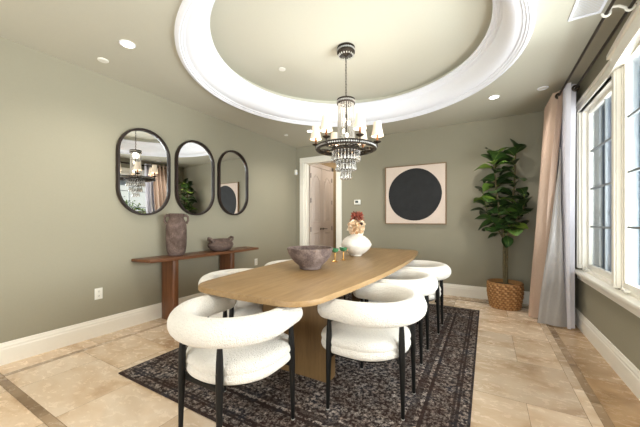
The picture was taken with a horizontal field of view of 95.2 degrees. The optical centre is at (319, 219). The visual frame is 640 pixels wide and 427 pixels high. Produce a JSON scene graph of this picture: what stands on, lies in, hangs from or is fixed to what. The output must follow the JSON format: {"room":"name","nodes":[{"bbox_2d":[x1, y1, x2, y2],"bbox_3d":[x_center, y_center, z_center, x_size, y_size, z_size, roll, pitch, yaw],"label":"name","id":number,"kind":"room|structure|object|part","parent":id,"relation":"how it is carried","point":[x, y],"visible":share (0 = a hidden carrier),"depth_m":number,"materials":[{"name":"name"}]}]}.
{"room":"dining room","nodes":[
{"label":"dining room","id":0,"kind":"room"},
{"bbox_2d":[0,36,295,342],"bbox_3d":[-2.604,-0.160,2.688,0.150,2.740,8.480,0,0,30],"label":"wall","id":1,"kind":"structure","parent":0,"point":[66,233],"depth_m":2.97,"materials":[{"name":"paint"}]},
{"bbox_2d":[95,287,102,299],"bbox_3d":[-2.308,0.768,3.046,0.009,0.116,0.072,0,0,30],"label":"wall outlet","id":2,"kind":"object","parent":1,"relation":"attached to","point":[98,291],"visible":1,"depth_m":3.04,"materials":[{"name":"white plastic"}]},
{"bbox_2d":[0,292,204,365],"bbox_3d":[-2.569,1.119,2.581,0.018,0.182,8.330,0,0,30],"label":"baseboard","id":3,"kind":"structure","parent":1,"relation":"attached to","point":[29,346],"depth_m":2.87,"materials":[{"name":"beige paint"}]},
{"bbox_2d":[116,128,170,214],"bbox_3d":[-2.058,-0.562,3.437,0.055,1.014,0.608,0,0,30],"label":"wall mirror","id":4,"kind":"object","parent":1,"relation":"attached to","point":[143,158],"visible":1,"depth_m":3.42,"materials":[{"name":"black mirror"}]},
{"bbox_2d":[175,140,214,214],"bbox_3d":[-1.715,-0.578,4.036,0.055,1.028,0.604,0,0,30],"label":"wall mirror","id":5,"kind":"object","parent":1,"relation":"attached to","point":[194,162],"visible":1,"depth_m":4.03,"materials":[{"name":"black mirror"}]},
{"bbox_2d":[217,150,247,214],"bbox_3d":[-1.371,-0.587,4.638,0.055,1.024,0.610,0,0,30],"label":"wall mirror","id":6,"kind":"object","parent":1,"relation":"attached to","point":[232,168],"visible":1,"depth_m":4.63,"materials":[{"name":"black mirror"}]},
{"bbox_2d":[0,0,632,147],"bbox_3d":[-0.634,-1.530,1.474,4.675,0.001,8.530,0,0,30],"label":"ceiling","id":7,"kind":"structure","parent":0,"point":[77,32],"depth_m":2.70,"materials":[{"name":"paint"}]},
{"bbox_2d":[97,57,108,62],"bbox_3d":[-2.075,-1.524,2.793,0.090,0.011,0.090,0,0,30],"label":"ceiling sensor","id":8,"kind":"object","parent":7,"relation":"attached to","point":[103,60],"visible":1,"depth_m":2.78,"materials":[{"name":"white plastic"}]},
{"bbox_2d":[119,40,135,48],"bbox_3d":[-1.673,-1.526,2.539,0.124,0.007,0.124,0,0,30],"label":"recessed light","id":9,"kind":"object","parent":7,"relation":"in","point":[125,43],"visible":1,"depth_m":2.54,"materials":[{"name":"white paint"}]},
{"bbox_2d":[488,95,499,99],"bbox_3d":[2.164,-1.526,3.632,0.124,0.007,0.124,0,0,30],"label":"recessed light","id":10,"kind":"object","parent":7,"relation":"in","point":[493,96],"visible":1,"depth_m":3.63,"materials":[{"name":"white paint"}]},
{"bbox_2d":[537,86,548,90],"bbox_3d":[2.584,-1.526,3.385,0.110,0.007,0.110,0,0,30],"label":"recessed light","id":11,"kind":"object","parent":7,"relation":"in","point":[542,87],"visible":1,"depth_m":3.38,"materials":[{"name":"white paint"}]},
{"bbox_2d":[568,0,607,21],"bbox_3d":[1.889,-1.525,2.030,0.190,0.010,0.380,0,0,30],"label":"ceiling vent","id":12,"kind":"object","parent":7,"relation":"in","point":[581,8],"visible":1,"depth_m":2.11,"materials":[{"name":"white metal"}]},
{"bbox_2d":[0,292,639,426],"bbox_3d":[0.104,1.211,2.599,5.000,0.001,12.392,0,0,30],"label":"floor","id":13,"kind":"structure","parent":0,"point":[529,373],"depth_m":2.17,"materials":[{"name":"stone"}]},
{"bbox_2d":[131,246,258,319],"bbox_3d":[-1.548,0.825,4.016,0.335,0.770,1.805,0,0,30],"label":"console table","id":14,"kind":"object","parent":13,"relation":"on","point":[170,264],"visible":0.63,"depth_m":3.54,"materials":[{"name":"red wood"}]},
{"bbox_3d":[-1.834,0.842,3.572,0.250,0.736,0.076,0,0,30],"label":"leg","id":15,"kind":"part","parent":14,"relation":"part of","materials":[{"name":"red wood"}]},
{"bbox_2d":[163,213,188,255],"bbox_3d":[-1.775,0.180,3.614,0.235,0.520,0.235,0,0,15],"label":"amphora","id":16,"kind":"object","parent":14,"relation":"on","point":[176,227],"visible":1,"depth_m":3.53,"materials":[{"name":"ceramic"}]},
{"bbox_3d":[-1.868,-0.010,3.551,0.067,0.129,0.027,0,0,-34],"label":"handle","id":17,"kind":"part","parent":16,"relation":"part of","materials":[{"name":"ceramic"}]},
{"bbox_2d":[207,236,233,250],"bbox_3d":[-1.428,0.338,4.209,0.292,0.203,0.443,0,0,30],"label":"pot","id":18,"kind":"object","parent":14,"relation":"on","point":[220,244],"visible":0.99,"depth_m":4.08,"materials":[{"name":"ceramic"}]},
{"bbox_3d":[-1.517,0.281,4.050,0.115,0.088,0.078,0,0,30],"label":"handle","id":19,"kind":"part","parent":18,"relation":"part of","materials":[{"name":"ceramic"}]},
{"bbox_3d":[-1.385,0.842,4.357,0.250,0.736,0.076,0,0,30],"label":"leg","id":20,"kind":"part","parent":14,"relation":"part of","materials":[{"name":"red wood"}]},
{"bbox_2d":[118,293,479,426],"bbox_3d":[0.267,1.204,3.087,2.432,0.011,3.216,0,0,30],"label":"area rug","id":21,"kind":"object","parent":13,"relation":"on","point":[369,396],"visible":0.6,"depth_m":2.05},
{"bbox_2d":[198,268,262,317],"bbox_3d":[-0.747,0.844,2.685,0.668,0.709,0.724,0,0,30],"label":"dining chair","id":22,"kind":"object","parent":21,"relation":"on","point":[241,308],"visible":0.2,"depth_m":2.46,"materials":[{"name":"white fabric"}]},
{"bbox_3d":[-0.769,0.562,2.697,0.618,0.145,0.724,0,0,30],"label":"backrest","id":23,"kind":"part","parent":22,"relation":"part of","materials":[{"name":"white fabric"}]},
{"bbox_3d":[-0.709,0.890,2.337,0.038,0.603,0.040,0,0,30],"label":"leg","id":24,"kind":"part","parent":22,"relation":"part of","materials":[{"name":"black metal"}]},
{"bbox_3d":[-0.702,0.784,2.660,0.566,0.130,0.596,0,0,30],"label":"seat","id":25,"kind":"part","parent":22,"relation":"part of","materials":[{"name":"white fabric"}]},
{"bbox_2d":[167,295,302,426],"bbox_3d":[-0.519,0.844,1.716,0.724,0.709,0.668,0,0,30],"label":"dining chair","id":26,"kind":"object","parent":21,"relation":"on","point":[220,353],"visible":0.93,"depth_m":1.52,"materials":[{"name":"white fabric"}]},
{"bbox_3d":[-0.755,0.890,1.598,0.039,0.603,0.039,0,0,30],"label":"leg","id":27,"kind":"part","parent":26,"relation":"part of","materials":[{"name":"black metal"}]},
{"bbox_3d":[-0.500,0.890,1.452,0.039,0.603,0.039,0,0,30],"label":"leg","id":28,"kind":"part","parent":26,"relation":"part of","materials":[{"name":"black metal"}]},
{"bbox_3d":[-0.662,0.890,2.035,0.040,0.603,0.038,0,0,30],"label":"leg","id":29,"kind":"part","parent":26,"relation":"part of","materials":[{"name":"black metal"}]},
{"bbox_3d":[-0.531,0.562,1.694,0.724,0.145,0.618,0,0,30],"label":"backrest","id":30,"kind":"part","parent":26,"relation":"part of","materials":[{"name":"white fabric"}]},
{"bbox_3d":[-0.503,0.859,1.742,0.556,0.026,0.489,0,0,30],"label":"seat frame","id":31,"kind":"part","parent":26,"relation":"part of","materials":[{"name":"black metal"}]},
{"bbox_3d":[-0.493,0.784,1.760,0.596,0.130,0.566,0,0,30],"label":"seat","id":32,"kind":"part","parent":26,"relation":"part of","materials":[{"name":"white fabric"}]},
{"bbox_3d":[-0.170,0.890,1.754,0.040,0.603,0.038,0,0,30],"label":"leg","id":33,"kind":"part","parent":26,"relation":"part of","materials":[{"name":"black metal"}]},
{"bbox_2d":[265,259,291,265],"bbox_3d":[-0.310,0.844,3.357,0.668,0.709,0.724,0,0,30],"label":"dining chair","id":34,"kind":"object","parent":21,"relation":"on","point":[277,261],"visible":0.04,"depth_m":3.45,"materials":[{"name":"white fabric"}]},
{"bbox_2d":[198,248,417,382],"bbox_3d":[0.283,0.824,3.184,1.176,0.748,3.234,0,0,29],"label":"dining table","id":35,"kind":"object","parent":21,"relation":"on","point":[281,284],"visible":0.68,"depth_m":2.21,"materials":[{"name":"brown wood"}]},
{"bbox_2d":[287,245,332,269],"bbox_3d":[-0.089,0.351,2.701,0.424,0.197,0.424,0,0,30],"label":"bowl","id":36,"kind":"object","parent":35,"relation":"on","point":[308,257],"visible":1,"depth_m":2.57,"materials":[{"name":"brown ceramic"}]},
{"bbox_2d":[332,248,338,261],"bbox_3d":[0.162,0.379,3.167,0.083,0.142,0.083,0,0,-38],"label":"goblet","id":37,"kind":"object","parent":35,"relation":"on","point":[334,250],"visible":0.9,"depth_m":3.15,"materials":[{"name":"green glass"}]},
{"bbox_2d":[339,247,346,259],"bbox_3d":[0.262,0.379,3.289,0.083,0.142,0.083,0,0,29],"label":"goblet","id":38,"kind":"object","parent":35,"relation":"on","point":[343,249],"visible":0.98,"depth_m":3.27,"materials":[{"name":"gold metal"}]},
{"bbox_2d":[341,234,371,255],"bbox_3d":[0.457,0.309,3.679,0.380,0.281,0.380,0,0,30],"label":"vase","id":39,"kind":"object","parent":35,"relation":"on","point":[357,245],"visible":0.9,"depth_m":3.55,"materials":[{"name":"white ceramic"}]},
{"bbox_2d":[347,219,365,234],"bbox_3d":[0.447,0.089,3.657,0.239,0.243,0.249,0,0,30],"label":"hydrangea","id":40,"kind":"object","parent":39,"relation":"in","point":[357,227],"visible":0.98,"depth_m":3.60,"materials":[{"name":"beige plant"}]},
{"bbox_2d":[349,211,364,221],"bbox_3d":[0.460,0.046,3.683,0.186,0.328,0.176,0,0,-36],"label":"dahlia","id":41,"kind":"object","parent":39,"relation":"in","point":[357,216],"visible":0.84,"depth_m":3.65,"materials":[{"name":"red plant"}]},
{"bbox_2d":[317,283,426,420],"bbox_3d":[0.376,0.844,1.994,0.668,0.709,0.724,0,0,30],"label":"dining chair","id":42,"kind":"object","parent":21,"relation":"on","point":[367,332],"visible":0.93,"depth_m":1.77,"materials":[{"name":"white fabric"}]},
{"bbox_3d":[0.056,0.890,1.851,0.038,0.603,0.040,0,0,30],"label":"leg","id":43,"kind":"part","parent":42,"relation":"part of","materials":[{"name":"black metal"}]},
{"bbox_3d":[0.332,0.784,2.020,0.566,0.130,0.596,0,0,30],"label":"seat","id":44,"kind":"part","parent":42,"relation":"part of","materials":[{"name":"white fabric"}]},
{"bbox_3d":[0.349,0.859,2.010,0.489,0.026,0.556,0,0,30],"label":"seat frame","id":45,"kind":"part","parent":42,"relation":"part of","materials":[{"name":"white fabric"}]},
{"bbox_3d":[0.398,0.562,1.982,0.618,0.145,0.724,0,0,30],"label":"backrest","id":46,"kind":"part","parent":42,"relation":"part of","materials":[{"name":"white fabric"}]},
{"bbox_3d":[0.493,0.890,1.758,0.039,0.603,0.039,0,0,30],"label":"leg","id":47,"kind":"part","parent":42,"relation":"part of","materials":[{"name":"black metal"}]},
{"bbox_3d":[0.639,0.890,2.013,0.039,0.603,0.039,0,0,30],"label":"leg","id":48,"kind":"part","parent":42,"relation":"part of","materials":[{"name":"black metal"}]},
{"bbox_2d":[364,269,437,364],"bbox_3d":[0.719,0.844,2.665,0.668,0.709,0.724,0,0,30],"label":"dining chair","id":49,"kind":"object","parent":21,"relation":"on","point":[424,283],"visible":0.3,"depth_m":2.43,"materials":[{"name":"white fabric"}]},
{"bbox_3d":[0.674,0.784,2.690,0.566,0.130,0.596,0,0,30],"label":"seat","id":50,"kind":"part","parent":49,"relation":"part of","materials":[{"name":"white fabric"}]},
{"bbox_3d":[0.741,0.562,2.652,0.618,0.145,0.724,0,0,30],"label":"backrest","id":51,"kind":"part","parent":49,"relation":"part of","materials":[{"name":"white fabric"}]},
{"bbox_3d":[0.836,0.890,2.428,0.039,0.603,0.039,0,0,30],"label":"leg","id":52,"kind":"part","parent":49,"relation":"part of","materials":[{"name":"black metal"}]},
{"bbox_3d":[0.982,0.890,2.683,0.039,0.603,0.039,0,0,30],"label":"leg","id":53,"kind":"part","parent":49,"relation":"part of","materials":[{"name":"black metal"}]},
{"bbox_2d":[401,260,450,333],"bbox_3d":[1.122,0.844,3.309,0.668,0.709,0.724,0,0,30],"label":"dining chair","id":54,"kind":"object","parent":21,"relation":"on","point":[440,271],"visible":0.37,"depth_m":3.06,"materials":[{"name":"white fabric"}]},
{"bbox_3d":[1.144,0.562,3.297,0.618,0.145,0.724,0,0,30],"label":"backrest","id":55,"kind":"part","parent":54,"relation":"part of","materials":[{"name":"white fabric"}]},
{"bbox_3d":[1.078,0.784,3.335,0.566,0.130,0.596,0,0,30],"label":"seat","id":56,"kind":"part","parent":54,"relation":"part of","materials":[{"name":"white fabric"}]},
{"bbox_3d":[1.240,0.890,3.073,0.039,0.603,0.039,0,0,30],"label":"leg","id":57,"kind":"part","parent":54,"relation":"part of","materials":[{"name":"black metal"}]},
{"bbox_3d":[1.386,0.890,3.328,0.039,0.603,0.039,0,0,30],"label":"leg","id":58,"kind":"part","parent":54,"relation":"part of","materials":[{"name":"black metal"}]},
{"bbox_2d":[471,139,533,310],"bbox_3d":[2.506,0.031,4.045,0.761,2.358,0.564,0,0,30],"label":"fig tree","id":59,"kind":"object","parent":13,"relation":"on","point":[506,294],"visible":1,"depth_m":4.00,"materials":[{"name":"green plant"}]},
{"bbox_2d":[486,278,523,310],"bbox_3d":[2.570,1.032,4.060,0.446,0.356,0.451,0,0,30],"label":"basket","id":60,"kind":"object","parent":13,"relation":"on","point":[503,294],"depth_m":3.90,"materials":[{"name":"brown wicker"}]},
{"bbox_2d":[309,162,335,247],"bbox_3d":[0.377,-0.160,7.428,0.120,2.740,2.730,0,0,30],"label":"wall","id":61,"kind":"structure","parent":0,"point":[332,165],"depth_m":7.28,"materials":[{"name":"paint"}]},
{"bbox_2d":[309,166,321,245],"bbox_3d":[-0.068,0.020,6.432,0.088,2.360,0.494,0,0,30],"label":"door","id":62,"kind":"structure","parent":61,"relation":"in","point":[315,174],"depth_m":6.38,"materials":[{"name":"beige paint"}]},
{"bbox_3d":[-0.075,0.650,6.436,0.013,0.780,0.324,0,0,30],"label":"panel","id":63,"kind":"part","parent":62,"relation":"part of","materials":[{"name":"beige paint"}]},
{"bbox_3d":[-0.075,-0.470,6.436,0.013,1.060,0.324,0,0,30],"label":"panel","id":64,"kind":"part","parent":62,"relation":"part of","materials":[{"name":"beige paint"}]},
{"bbox_2d":[311,164,332,246],"bbox_3d":[0.045,-0.030,6.705,0.020,2.480,1.115,0,0,30],"label":"trim","id":65,"kind":"structure","parent":61,"relation":"attached to","point":[321,166],"depth_m":7.14,"materials":[{"name":"cream paint"}]},
{"bbox_2d":[322,169,331,246],"bbox_3d":[0.181,0.020,6.866,0.088,2.360,0.494,0,0,30],"label":"door","id":66,"kind":"structure","parent":61,"relation":"in","point":[326,175],"depth_m":6.84,"materials":[{"name":"beige paint"}]},
{"bbox_3d":[0.173,0.650,6.870,0.013,0.780,0.324,0,0,30],"label":"panel","id":67,"kind":"part","parent":66,"relation":"part of","materials":[{"name":"beige paint"}]},
{"bbox_3d":[0.173,-0.470,6.870,0.013,1.060,0.324,0,0,30],"label":"panel","id":68,"kind":"part","parent":66,"relation":"part of","materials":[{"name":"beige paint"}]},
{"bbox_2d":[210,0,492,103],"bbox_3d":[0.270,-1.685,3.100,3.100,0.310,3.100,0,0,30],"label":"ceiling","id":69,"kind":"structure","parent":0,"point":[402,46],"depth_m":3.03,"materials":[{"name":"paint"}]},
{"bbox_2d":[310,42,383,179],"bbox_3d":[0.277,-1.135,3.113,0.745,1.409,0.767,0,0,30],"label":"chandelier","id":70,"kind":"object","parent":69,"relation":"hanging from","point":[346,50],"visible":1,"depth_m":3.04,"materials":[{"name":"dark bronze"},{"name":"crystal"},{"name":"white fabric"}]},
{"bbox_3d":[-0.045,-0.948,3.176,0.128,0.145,0.128,0,0,30],"label":"lamp shade","id":71,"kind":"part","parent":70,"relation":"part of","materials":[{"name":"beige fabric"}]},
{"bbox_3d":[0.068,-0.775,3.151,0.234,0.070,0.135,0,0,30],"label":"arm","id":72,"kind":"part","parent":70,"relation":"part of","materials":[{"name":"brown metal"}]},
{"bbox_3d":[0.062,-0.948,2.866,0.128,0.145,0.128,0,0,30],"label":"lamp shade","id":73,"kind":"part","parent":70,"relation":"part of","materials":[{"name":"beige"}]},
{"bbox_3d":[0.171,-0.948,3.424,0.128,0.145,0.128,0,0,30],"label":"lamp shade","id":74,"kind":"part","parent":70,"relation":"part of","materials":[{"name":"beige"}]},
{"bbox_3d":[0.277,-0.644,3.113,0.308,0.241,0.308,0,0,30],"label":"tier frame","id":75,"kind":"part","parent":70,"relation":"part of","materials":[{"name":"clear glass"}]},
{"bbox_3d":[0.277,-1.268,3.113,0.194,0.073,0.194,0,0,30],"label":"crown","id":76,"kind":"part","parent":70,"relation":"part of","materials":[{"name":"brown metal"}]},
{"bbox_3d":[0.277,-1.506,3.113,0.017,0.493,0.017,0,0,-15],"label":"chain","id":77,"kind":"part","parent":70,"relation":"part of","materials":[{"name":"brown metal"}]},
{"bbox_3d":[0.277,-0.953,3.113,0.020,0.635,0.019,0,0,30],"label":"rod","id":78,"kind":"part","parent":70,"relation":"part of","materials":[{"name":"brown metal"}]},
{"bbox_3d":[0.345,-0.775,2.914,0.190,0.070,0.169,0,0,30],"label":"arm","id":79,"kind":"part","parent":70,"relation":"part of","materials":[{"name":"brown metal"}]},
{"bbox_3d":[0.383,-0.948,2.803,0.128,0.145,0.128,0,0,30],"label":"lamp shade","id":80,"kind":"part","parent":70,"relation":"part of","materials":[{"name":"beige fabric"}]},
{"bbox_3d":[0.493,-0.948,3.360,0.128,0.145,0.128,0,0,30],"label":"lamp shade","id":81,"kind":"part","parent":70,"relation":"part of","materials":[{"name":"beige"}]},
{"bbox_3d":[0.486,-0.775,3.076,0.234,0.070,0.135,0,0,30],"label":"arm","id":82,"kind":"part","parent":70,"relation":"part of","materials":[{"name":"brown metal"}]},
{"bbox_3d":[0.599,-0.948,3.050,0.128,0.145,0.128,0,0,30],"label":"lamp shade","id":83,"kind":"part","parent":70,"relation":"part of","materials":[{"name":"beige"}]},
{"bbox_2d":[174,0,535,126],"bbox_3d":[0.270,-1.639,3.100,3.250,0.273,3.250,0,0,30],"label":"trim","id":84,"kind":"structure","parent":69,"relation":"attached to","point":[512,23],"depth_m":3.29,"materials":[{"name":"white paint"}]},
{"bbox_2d":[296,111,556,291],"bbox_3d":[1.533,-0.160,5.113,4.625,2.740,0.140,0,0,30],"label":"wall","id":85,"kind":"structure","parent":0,"point":[473,258],"depth_m":4.65,"materials":[{"name":"paint"}]},
{"bbox_2d":[300,155,341,250],"bbox_3d":[0.033,-0.043,5.960,0.970,2.505,0.180,0,0,30],"label":"trim","id":86,"kind":"structure","parent":85,"relation":"attached to","point":[304,162],"depth_m":6.07,"materials":[{"name":"beige paint"}]},
{"bbox_2d":[354,200,360,204],"bbox_3d":[0.701,-0.335,5.492,0.130,0.090,0.029,0,0,30],"label":"thermostat","id":87,"kind":"object","parent":85,"relation":"attached to","point":[356,202],"visible":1,"depth_m":5.48,"materials":[{"name":"white plastic"}]},
{"bbox_2d":[385,162,446,223],"bbox_3d":[1.607,-0.432,4.964,1.006,1.006,0.044,0,0,30],"label":"framed picture","id":88,"kind":"object","parent":85,"relation":"attached to","point":[414,194],"visible":1,"depth_m":4.93,"materials":[{"name":"paper"}]},
{"bbox_2d":[439,283,529,303],"bbox_3d":[1.407,1.119,5.095,4.425,0.182,0.018,0,0,30],"label":"baseboard","id":89,"kind":"structure","parent":85,"relation":"attached to","point":[477,292],"depth_m":4.56,"materials":[{"name":"beige paint"}]},
{"bbox_2d":[575,3,639,369],"bbox_3d":[1.336,-0.160,0.428,0.085,2.740,8.470,0,0,30],"label":"wall","id":90,"kind":"structure","parent":0,"point":[621,327],"depth_m":2.55,"materials":[{"name":"paint"}]},
{"bbox_2d":[576,59,610,113],"bbox_3d":[1.949,-1.235,1.627,0.062,0.110,3.780,0,0,30],"label":"trim","id":91,"kind":"structure","parent":90,"relation":"attached to","point":[602,78],"depth_m":2.71,"materials":[{"name":"beige paint"}]},
{"bbox_2d":[582,79,610,284],"bbox_3d":[2.652,-0.320,2.740,0.102,1.744,0.994,0,0,30],"label":"window","id":92,"kind":"structure","parent":90,"relation":"in","point":[596,117],"depth_m":2.92,"materials":[{"name":"beige paint"}]},
{"bbox_3d":[2.674,-0.322,2.727,0.004,1.628,0.882,0,0,30],"label":"glass","id":93,"kind":"part","parent":92,"relation":"part of","materials":[{"name":"clear glass"}]},
{"bbox_2d":[576,68,620,287],"bbox_3d":[1.953,-0.360,1.625,0.052,1.780,3.780,0,0,30],"label":"trim","id":94,"kind":"structure","parent":90,"relation":"attached to","point":[616,74],"depth_m":2.30,"materials":[{"name":"beige paint"}]},
{"bbox_2d":[575,307,639,400],"bbox_3d":[1.257,1.119,0.393,0.018,0.182,8.330,0,0,30],"label":"baseboard","id":95,"kind":"structure","parent":90,"relation":"attached to","point":[625,369],"depth_m":2.40,"materials":[{"name":"beige paint"}]},
{"bbox_2d":[575,269,639,317],"bbox_3d":[1.943,0.598,1.619,0.105,0.104,3.840,0,0,30],"label":"trim","id":96,"kind":"structure","parent":90,"relation":"attached to","point":[626,301],"depth_m":2.30,"materials":[{"name":"beige paint"}]},
{"bbox_2d":[601,0,638,17],"bbox_3d":[2.006,-1.390,1.923,0.236,0.110,0.036,0,0,30],"label":"rod bracket","id":97,"kind":"object","parent":90,"relation":"attached to","point":[625,8],"visible":0.94,"depth_m":1.93,"materials":[{"name":"white plastic"}]},
{"bbox_2d":[557,0,615,96],"bbox_3d":[1.955,-1.390,2.015,0.038,0.038,4.168,0,0,30],"label":"curtain rod","id":98,"kind":"object","parent":97,"relation":"attached to","point":[611,4],"visible":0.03,"depth_m":2.29,"materials":[{"name":"brown metal"}]},
{"bbox_2d":[528,90,566,326],"bbox_3d":[2.745,-0.123,3.560,0.335,2.644,0.708,0,0,30],"label":"curtain","id":99,"kind":"object","parent":98,"relation":"hanging from","point":[547,301],"visible":0.99,"depth_m":3.32,"materials":[{"name":"beige fabric"}]},
{"bbox_2d":[574,0,636,89],"bbox_3d":[2.055,-1.390,1.958,0.038,0.038,4.168,0,0,30],"label":"curtain rod","id":100,"kind":"object","parent":97,"relation":"attached to","point":[633,2],"visible":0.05,"depth_m":2.27,"materials":[{"name":"brown metal"}]},
{"bbox_2d":[557,82,579,328],"bbox_3d":[2.833,-0.123,3.349,0.132,2.643,0.694,0,0,32],"label":"sheer curtain","id":101,"kind":"object","parent":100,"relation":"hanging from","point":[567,144],"visible":0.83,"depth_m":3.14,"materials":[{"name":"white fabric"}]},
{"bbox_2d":[606,0,639,76],"bbox_3d":[1.953,-1.282,1.637,0.085,0.245,1.640,0,0,30],"label":"trim","id":102,"kind":"structure","parent":90,"relation":"attached to","point":[627,40],"depth_m":2.09,"materials":[{"name":"beige paint"}]},
{"bbox_2d":[620,43,639,299],"bbox_3d":[1.988,-0.350,1.616,0.139,1.804,1.464,0,0,30],"label":"window","id":103,"kind":"structure","parent":90,"relation":"in","point":[630,72],"depth_m":2.19,"materials":[{"name":"beige paint"}]},
{"bbox_3d":[2.238,0.514,2.141,0.051,0.036,0.121,0,0,30],"label":"crank handle","id":104,"kind":"part","parent":103,"relation":"part of","materials":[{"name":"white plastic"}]},
{"bbox_3d":[1.994,-0.352,1.613,0.004,1.688,1.352,0,0,30],"label":"glass","id":105,"kind":"part","parent":103,"relation":"part of","materials":[{"name":"clear glass"}]}
]}

